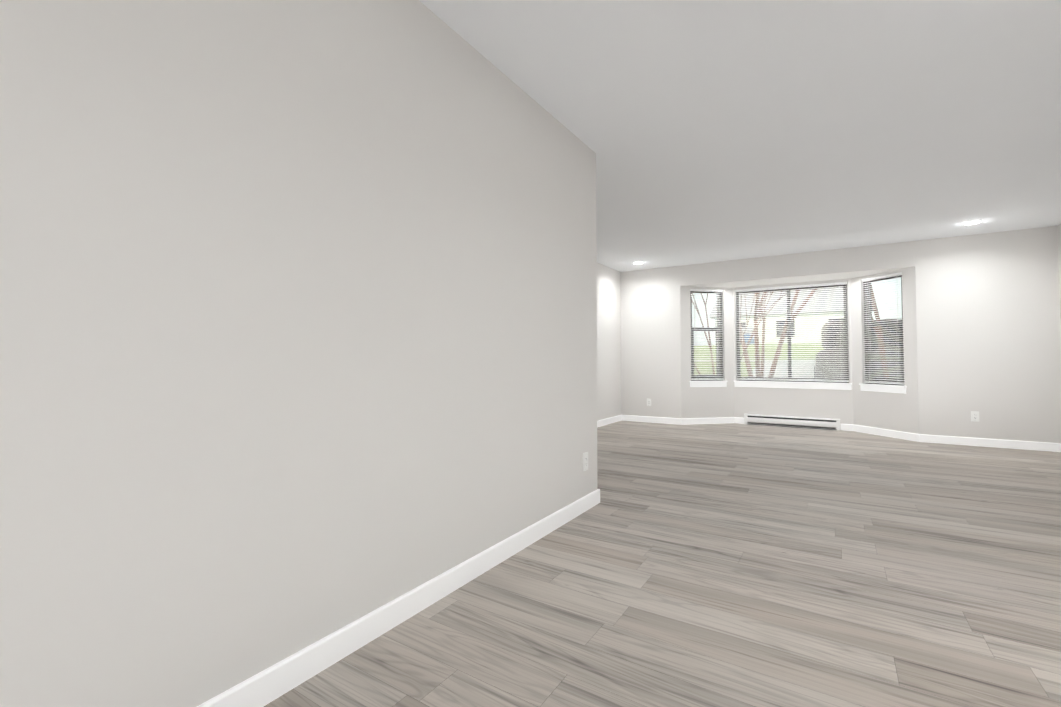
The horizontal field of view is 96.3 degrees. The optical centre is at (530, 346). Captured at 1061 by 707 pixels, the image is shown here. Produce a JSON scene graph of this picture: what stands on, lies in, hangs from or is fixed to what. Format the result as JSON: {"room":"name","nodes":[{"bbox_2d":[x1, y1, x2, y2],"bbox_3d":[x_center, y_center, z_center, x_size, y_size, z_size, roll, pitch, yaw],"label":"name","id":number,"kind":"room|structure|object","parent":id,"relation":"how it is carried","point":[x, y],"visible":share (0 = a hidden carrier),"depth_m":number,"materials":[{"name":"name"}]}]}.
{"room":"empty living room","nodes":[
{"label":"empty living room","id":0,"kind":"room"},
{"bbox_2d":[0,0,596,706],"bbox_3d":[-1.112,-0.207,0.977,0.150,2.420,5.590,-1,-2,33],"label":"wall","id":1,"kind":"structure","parent":0,"point":[298,324],"depth_m":1.36,"materials":[{"name":"paint"}]},
{"bbox_2d":[197,489,599,706],"bbox_3d":[-0.998,0.958,0.967,0.014,0.092,5.454,-1,-2,33],"label":"baseboard","id":2,"kind":"structure","parent":1,"relation":"attached to","point":[263,688],"depth_m":1.67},
{"bbox_2d":[583,452,587,470],"bbox_3d":[0.360,0.752,3.100,0.010,0.115,0.070,-1,-2,33],"label":"electrical outlet","id":3,"kind":"object","parent":1,"relation":"attached to","point":[585,461],"visible":1,"depth_m":3.09,"materials":[{"name":"white plastic"}]},
{"bbox_2d":[597,262,620,420],"bbox_3d":[0.293,-0.056,6.042,0.150,2.420,4.460,-1,-2,33],"label":"wall","id":4,"kind":"structure","parent":0,"point":[608,342],"depth_m":7.33,"materials":[{"name":"paint"}]},
{"bbox_2d":[597,415,621,426],"bbox_3d":[0.321,1.104,5.901,0.014,0.092,4.310,-1,-2,33],"label":"baseboard","id":5,"kind":"structure","parent":4,"relation":"attached to","point":[606,421],"depth_m":7.27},
{"bbox_2d":[621,266,680,418],"bbox_3d":[1.859,-0.010,7.598,1.110,2.420,0.150,-1,-2,33],"label":"wall","id":6,"kind":"structure","parent":0,"point":[650,339],"depth_m":7.48,"materials":[{"name":"paint"}]},
{"bbox_2d":[622,415,681,424],"bbox_3d":[1.880,1.150,7.452,0.966,0.092,0.014,-1,-2,33],"label":"baseboard","id":7,"kind":"structure","parent":6,"relation":"attached to","point":[664,420],"depth_m":7.43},
{"bbox_2d":[264,421,1060,706],"bbox_3d":[1.109,1.125,2.533,5.270,0.150,10.670,-1,-2,33],"label":"floor","id":8,"kind":"structure","parent":0,"point":[721,565],"depth_m":2.00,"materials":[{"name":"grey wood"}]},
{"bbox_2d":[744,414,839,430],"bbox_3d":[3.785,1.102,6.934,1.225,0.157,0.068,-1,-2,33],"label":"heater","id":9,"kind":"object","parent":8,"relation":"on","point":[797,422],"visible":1,"depth_m":6.89,"materials":[{"name":"metal"}]},
{"bbox_2d":[680,286,736,418],"bbox_3d":[2.737,0.129,7.399,0.951,2.130,0.150,0,-2,-11],"label":"wall","id":10,"kind":"structure","parent":0,"point":[707,402],"depth_m":7.30,"materials":[{"name":"paint"}]},
{"bbox_2d":[682,417,733,424],"bbox_3d":[2.724,1.145,7.282,0.891,0.092,0.014,0,-2,-11],"label":"baseboard","id":11,"kind":"structure","parent":10,"relation":"attached to","point":[690,421],"depth_m":7.27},
{"bbox_2d":[690,291,727,386],"bbox_3d":[2.723,-0.127,7.375,0.627,1.510,0.146,0,-2,-11],"label":"window","id":12,"kind":"structure","parent":10,"relation":"in","point":[707,383],"depth_m":7.38,"materials":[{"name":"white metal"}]},
{"bbox_2d":[690,289,723,379],"bbox_3d":[2.729,-0.180,7.348,0.559,1.401,0.042,0,-2,-12],"label":"window blind","id":13,"kind":"object","parent":12,"relation":"attached to","point":[694,327],"visible":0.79,"depth_m":7.35,"materials":[{"name":"white plastic"}]},
{"bbox_2d":[419,0,1060,271],"bbox_3d":[0.941,-1.452,2.348,5.270,0.150,10.050,-1,-2,33],"label":"ceiling","id":14,"kind":"structure","parent":0,"point":[707,131],"depth_m":2.77,"materials":[{"name":"paint"}]},
{"bbox_2d":[961,220,982,224],"bbox_3d":[4.639,-1.296,4.994,0.172,0.004,0.172,-1,-2,33],"label":"recessed light","id":15,"kind":"object","parent":14,"relation":"in","point":[972,222],"visible":1,"depth_m":4.97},
{"bbox_2d":[732,279,852,429],"bbox_3d":[3.846,0.119,7.058,1.655,2.130,0.150,-1,-2,33],"label":"wall","id":16,"kind":"structure","parent":0,"point":[823,403],"depth_m":6.93,"materials":[{"name":"paint"}]},
{"bbox_2d":[734,417,743,423],"bbox_3d":[3.219,1.146,7.332,0.150,0.092,0.014,-1,-2,33],"label":"baseboard","id":17,"kind":"structure","parent":16,"relation":"attached to","point":[738,420],"depth_m":7.33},
{"bbox_2d":[734,284,851,389],"bbox_3d":[3.831,-0.137,7.042,1.521,1.510,0.146,-1,-2,33],"label":"window","id":18,"kind":"structure","parent":16,"relation":"in","point":[797,384],"depth_m":7.03,"materials":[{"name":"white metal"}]},
{"bbox_2d":[735,282,848,381],"bbox_3d":[3.815,-0.190,7.018,1.453,1.401,0.042,-1,-2,33],"label":"window blind","id":19,"kind":"object","parent":18,"relation":"attached to","point":[789,287],"visible":0.92,"depth_m":6.99,"materials":[{"name":"white plastic"}]},
{"bbox_2d":[841,424,852,430],"bbox_3d":[4.385,1.124,6.585,0.150,0.092,0.014,-1,-2,33],"label":"baseboard","id":20,"kind":"structure","parent":16,"relation":"attached to","point":[846,427],"depth_m":6.58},
{"bbox_2d":[680,241,914,287],"bbox_3d":[3.677,-1.163,6.836,2.810,0.460,0.770,-1,-2,33],"label":"ceiling soffit","id":21,"kind":"structure","parent":0,"point":[843,263],"depth_m":6.45,"materials":[{"name":"paint"}]},
{"bbox_2d":[847,266,918,433],"bbox_3d":[4.618,0.093,6.195,0.150,2.130,0.948,0,-2,-13],"label":"wall","id":22,"kind":"structure","parent":0,"point":[892,411],"depth_m":6.04,"materials":[{"name":"paint"}]},
{"bbox_2d":[859,275,906,393],"bbox_3d":[4.596,-0.163,6.175,0.146,1.510,0.627,0,-2,-13],"label":"window","id":23,"kind":"structure","parent":22,"relation":"in","point":[889,388],"depth_m":6.25,"materials":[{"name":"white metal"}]},
{"bbox_2d":[861,272,903,384],"bbox_3d":[4.568,-0.215,6.170,0.042,1.401,0.559,0,-2,-13],"label":"window blind","id":24,"kind":"object","parent":23,"relation":"attached to","point":[897,313],"visible":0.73,"depth_m":6.16,"materials":[{"name":"white plastic"}]},
{"bbox_2d":[853,424,919,441],"bbox_3d":[4.546,1.110,6.114,0.014,0.092,0.894,0,-2,-13],"label":"baseboard","id":25,"kind":"structure","parent":22,"relation":"attached to","point":[890,433],"depth_m":6.06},
{"bbox_2d":[915,226,1060,442],"bbox_3d":[5.261,-0.075,5.420,1.350,2.420,0.150,-1,-2,33],"label":"wall","id":26,"kind":"structure","parent":0,"point":[988,327],"depth_m":5.37,"materials":[{"name":"paint"}]},
{"bbox_2d":[971,411,978,421],"bbox_3d":[5.071,0.801,5.421,0.070,0.115,0.010,-1,-2,33],"label":"electrical outlet","id":27,"kind":"object","parent":26,"relation":"attached to","point":[974,415],"visible":1,"depth_m":5.42,"materials":[{"name":"white plastic"}]},
{"bbox_2d":[919,434,1060,451],"bbox_3d":[5.154,1.088,5.357,1.200,0.092,0.014,-1,-2,33],"label":"baseboard","id":28,"kind":"structure","parent":26,"relation":"attached to","point":[1017,444],"depth_m":5.33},
{"bbox_2d":[1057,224,1060,321],"bbox_3d":[3.057,-0.210,0.867,0.150,2.420,9.900,-1,-2,33],"label":"wall","id":29,"kind":"structure","parent":0,"point":[1059,241],"depth_m":5.07,"materials":[{"name":"paint"}]},
{"label":"outside","id":30,"kind":"structure","parent":0,"visible":0},
{"bbox_2d":[694,343,823,375],"bbox_3d":[20.188,1.479,33.513,85.000,2.480,62.078,-1,-2,33],"label":"lawn","id":31,"kind":"structure","parent":30,"point":[700,351],"depth_m":18.96,"materials":[{"name":"green plant"}]},
{"bbox_2d":[692,287,900,378],"bbox_3d":[14.404,-2.856,24.603,85.000,10.618,40.332,-1,-2,33],"label":"scenery","id":32,"kind":"object","parent":31,"relation":"on","point":[826,312],"depth_m":12.14,"materials":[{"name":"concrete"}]}
]}

